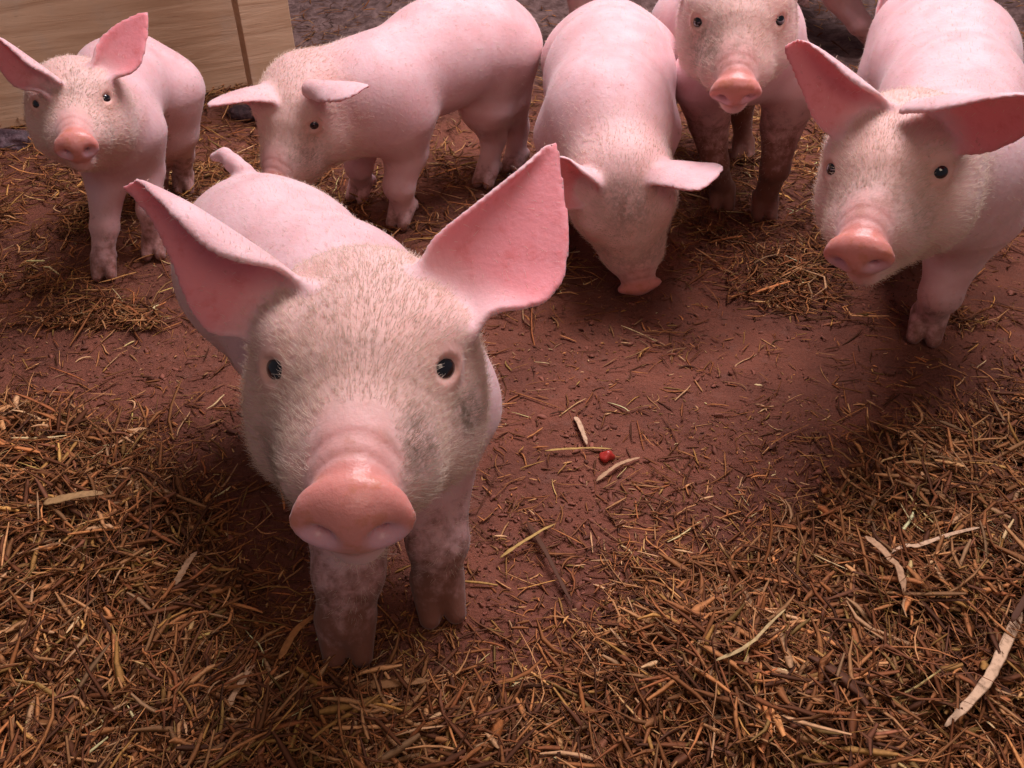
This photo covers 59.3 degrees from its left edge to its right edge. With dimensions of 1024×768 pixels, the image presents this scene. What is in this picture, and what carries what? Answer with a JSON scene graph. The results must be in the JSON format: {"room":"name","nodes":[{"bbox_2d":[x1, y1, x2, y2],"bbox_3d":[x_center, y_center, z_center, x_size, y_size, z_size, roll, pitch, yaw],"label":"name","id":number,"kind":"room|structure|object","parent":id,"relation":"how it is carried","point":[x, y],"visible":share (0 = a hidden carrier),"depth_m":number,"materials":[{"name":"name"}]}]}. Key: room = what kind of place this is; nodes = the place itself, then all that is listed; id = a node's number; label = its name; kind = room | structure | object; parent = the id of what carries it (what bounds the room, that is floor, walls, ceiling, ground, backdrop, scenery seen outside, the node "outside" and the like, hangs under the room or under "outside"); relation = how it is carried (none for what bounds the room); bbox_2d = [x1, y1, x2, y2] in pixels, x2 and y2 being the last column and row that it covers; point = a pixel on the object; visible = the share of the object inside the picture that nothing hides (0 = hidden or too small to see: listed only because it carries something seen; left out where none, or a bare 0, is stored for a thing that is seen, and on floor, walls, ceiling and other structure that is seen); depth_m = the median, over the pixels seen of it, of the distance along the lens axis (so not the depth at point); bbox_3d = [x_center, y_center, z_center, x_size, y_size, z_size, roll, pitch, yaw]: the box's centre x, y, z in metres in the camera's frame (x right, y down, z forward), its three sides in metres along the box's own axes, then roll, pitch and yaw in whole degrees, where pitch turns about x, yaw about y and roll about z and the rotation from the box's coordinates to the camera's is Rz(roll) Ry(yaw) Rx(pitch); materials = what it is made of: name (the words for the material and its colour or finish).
{"room":"pig pen","nodes":[
{"label":"pig pen","id":0,"kind":"room"},
{"bbox_2d":[0,0,1023,765],"bbox_3d":[0.000,-0.852,1.987,5.200,0.156,4.180,0,38,0],"label":"floor","id":1,"kind":"structure","parent":0,"point":[799,356],"depth_m":0.99,"materials":[{"name":"soil"}]},
{"bbox_2d":[0,128,34,150],"bbox_3d":[-0.829,-0.403,1.477,0.121,0.033,0.052,0,38,0],"label":"clod","id":2,"kind":"object","parent":1,"relation":"on","point":[8,137],"visible":0.67,"depth_m":1.47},
{"bbox_2d":[0,0,247,127],"bbox_3d":[-1.121,-0.642,1.182,1.505,0.755,0.021,-19,42,-22],"label":"plywood board","id":3,"kind":"object","parent":1,"relation":"on","point":[204,32],"visible":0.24,"depth_m":1.51,"materials":[{"name":"beige wood"}]},
{"bbox_2d":[225,104,254,122],"bbox_3d":[-0.472,-0.474,1.569,0.059,0.026,0.040,0,38,0],"label":"clod","id":4,"kind":"object","parent":1,"relation":"on","point":[240,112],"visible":0.77,"depth_m":1.56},
{"bbox_2d":[231,0,294,86],"bbox_3d":[-0.408,-0.792,1.304,0.085,0.852,0.039,-19,42,-21],"label":"timber post","id":5,"kind":"object","parent":1,"relation":"on","point":[264,27],"visible":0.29,"depth_m":1.46,"materials":[{"name":"beige wood"}]},
{"bbox_2d":[0,372,594,767],"bbox_3d":[-0.335,0.142,0.755,0.682,0.101,0.860,-16,41,-19],"label":"bedding","id":6,"kind":"object","parent":1,"relation":"on","point":[319,723],"visible":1,"depth_m":0.67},
{"bbox_2d":[43,490,103,504],"bbox_3d":[-0.377,0.098,0.772,0.049,0.006,0.010,-10,39,-12],"label":"straw splinter","id":7,"kind":"object","parent":6,"relation":"on","point":[70,496],"visible":1,"depth_m":0.77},
{"bbox_2d":[174,552,196,584],"bbox_3d":[-0.269,0.151,0.743,0.008,0.005,0.038,8,39,10],"label":"straw splinter","id":8,"kind":"object","parent":6,"relation":"on","point":[184,567],"visible":1,"depth_m":0.74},
{"bbox_2d":[225,664,254,710],"bbox_3d":[-0.194,0.215,0.642,0.006,0.006,0.041,8,39,10],"label":"straw splinter","id":9,"kind":"object","parent":6,"relation":"on","point":[235,691],"visible":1,"depth_m":0.64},
{"bbox_2d":[278,614,313,658],"bbox_3d":[-0.164,0.192,0.700,0.011,0.005,0.055,23,43,26],"label":"straw splinter","id":10,"kind":"object","parent":6,"relation":"on","point":[287,643],"visible":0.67,"depth_m":0.69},
{"bbox_2d":[358,677,428,689],"bbox_3d":[-0.087,0.220,0.658,0.052,0.005,0.009,-3,38,-4],"label":"straw splinter","id":11,"kind":"object","parent":6,"relation":"on","point":[392,683],"visible":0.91,"depth_m":0.66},
{"bbox_2d":[123,143,568,669],"bbox_3d":[-0.130,-0.012,0.669,0.226,0.394,0.515,-20,42,-23],"label":"piglet","id":12,"kind":"object","parent":1,"relation":"on","point":[371,398],"visible":1,"depth_m":0.48},
{"bbox_2d":[207,0,543,230],"bbox_3d":[-0.151,-0.354,1.200,0.202,0.279,0.518,24,44,28],"label":"piglet","id":13,"kind":"object","parent":1,"relation":"on","point":[382,91],"visible":0.97,"depth_m":1.12},
{"bbox_2d":[0,246,1023,759],"bbox_3d":[-0.005,0.040,0.912,1.512,0.024,0.768,0,38,0],"label":"straw","id":14,"kind":"object","parent":1,"relation":"on","point":[259,486],"visible":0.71,"depth_m":0.82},
{"bbox_2d":[0,0,1023,345],"bbox_3d":[-0.001,-0.542,1.609,3.145,0.123,1.548,0,38,0],"label":"straw","id":15,"kind":"object","parent":1,"relation":"on","point":[102,312],"visible":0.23,"depth_m":1.21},
{"bbox_2d":[0,12,206,281],"bbox_3d":[-0.477,-0.310,1.115,0.152,0.314,0.370,0,38,0],"label":"piglet","id":16,"kind":"object","parent":15,"relation":"on","point":[121,110],"visible":0.98,"depth_m":1.03},
{"bbox_2d":[532,0,722,295],"bbox_3d":[0.129,-0.320,1.154,0.217,0.282,0.489,0,38,0],"label":"piglet","id":17,"kind":"object","parent":15,"relation":"on","point":[609,108],"visible":0.95,"depth_m":1.02},
{"bbox_2d":[651,0,810,222],"bbox_3d":[0.285,-0.407,1.165,0.243,0.406,0.527,7,39,9],"label":"piglet","id":18,"kind":"object","parent":15,"relation":"on","point":[732,59],"visible":0.82,"depth_m":1.07},
{"bbox_2d":[785,0,1023,347],"bbox_3d":[0.453,-0.256,0.996,0.234,0.376,0.738,18,41,22],"label":"piglet","id":19,"kind":"object","parent":15,"relation":"on","point":[923,151],"visible":1,"depth_m":0.76},
{"bbox_2d":[0,120,1023,757],"bbox_3d":[-0.024,-0.097,1.089,1.912,0.035,1.167,0,38,0],"label":"crumbs","id":20,"kind":"object","parent":1,"relation":"on","point":[577,605],"visible":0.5,"depth_m":0.89,"materials":[{"name":"soil"}]},
{"bbox_2d":[0,121,1023,734],"bbox_3d":[-0.008,-0.114,1.076,1.938,0.077,1.169,0,38,0],"label":"straw chaff","id":21,"kind":"object","parent":1,"relation":"on","point":[30,333],"visible":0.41,"depth_m":0.90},
{"bbox_2d":[500,524,554,557],"bbox_3d":[0.015,0.137,0.792,0.063,0.005,0.004,-26,45,-29],"label":"straw splinter","id":22,"kind":"object","parent":1,"relation":"on","point":[509,550],"visible":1,"depth_m":0.79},
{"bbox_2d":[527,521,572,603],"bbox_3d":[0.032,0.150,0.774,0.005,0.005,0.098,-13,40,-16],"label":"straw splinter","id":23,"kind":"object","parent":1,"relation":"on","point":[540,542],"visible":1,"depth_m":0.77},
{"bbox_2d":[545,447,611,450],"bbox_3d":[0.066,0.064,0.886,0.067,0.005,0.005,-1,38,-2],"label":"straw splinter","id":24,"kind":"object","parent":1,"relation":"on","point":[570,448],"visible":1,"depth_m":0.89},
{"bbox_2d":[574,416,587,444],"bbox_3d":[0.070,0.045,0.910,0.006,0.005,0.044,-7,39,-9],"label":"straw splinter","id":25,"kind":"object","parent":1,"relation":"on","point":[578,421],"visible":1,"depth_m":0.91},
{"bbox_2d":[599,450,614,462],"bbox_3d":[0.093,0.070,0.879,0.015,0.010,0.012,-15,40,-18],"label":"scrap","id":26,"kind":"object","parent":1,"relation":"on","point":[605,456],"visible":1,"depth_m":0.88,"materials":[{"name":"red food"}]},
{"bbox_2d":[567,0,657,13],"bbox_3d":[0.199,-0.759,1.672,0.568,0.337,0.230,0,38,0],"label":"piglet","id":27,"kind":"object","parent":1,"relation":"on","point":[572,4],"visible":0.02,"depth_m":1.60},
{"bbox_2d":[596,457,639,481],"bbox_3d":[0.102,0.080,0.868,0.057,0.005,0.006,-25,45,-29],"label":"straw splinter","id":28,"kind":"object","parent":1,"relation":"on","point":[605,473],"visible":1,"depth_m":0.86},
{"bbox_2d":[484,364,1023,767],"bbox_3d":[0.421,0.149,0.728,1.023,0.124,0.492,-29,46,-31],"label":"bedding","id":29,"kind":"object","parent":1,"relation":"on","point":[881,726],"visible":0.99,"depth_m":0.65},
{"bbox_2d":[716,609,785,660],"bbox_3d":[0.170,0.176,0.627,0.076,0.008,0.009,-25,44,-28],"label":"straw splinter","id":30,"kind":"object","parent":29,"relation":"on","point":[766,627],"visible":1,"depth_m":0.62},
{"bbox_2d":[865,536,906,594],"bbox_3d":[0.287,0.135,0.685,0.010,0.009,0.060,-6,38,-8],"label":"straw splinter","id":31,"kind":"object","parent":29,"relation":"on","point":[900,572],"visible":1,"depth_m":0.68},
{"bbox_2d":[889,527,979,553],"bbox_3d":[0.334,0.122,0.708,0.088,0.008,0.005,-12,40,-15],"label":"straw splinter","id":32,"kind":"object","parent":29,"relation":"on","point":[926,542],"visible":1,"depth_m":0.71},
{"bbox_2d":[945,612,1022,726],"bbox_3d":[0.333,0.198,0.625,0.012,0.008,0.124,31,47,33],"label":"straw splinter","id":33,"kind":"object","parent":29,"relation":"on","point":[983,685],"visible":1,"depth_m":0.62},
{"bbox_2d":[1011,594,1023,621],"bbox_3d":[0.385,0.149,0.661,0.080,0.009,0.009,-28,46,-31],"label":"straw splinter","id":34,"kind":"object","parent":29,"relation":"on","point":[1017,611],"visible":1,"depth_m":0.65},
{"bbox_2d":[796,0,887,47],"bbox_3d":[0.660,-0.839,1.758,0.280,0.357,0.598,-11,39,-13],"label":"piglet","id":35,"kind":"object","parent":1,"relation":"on","point":[853,14],"visible":0.3,"depth_m":1.74}
]}

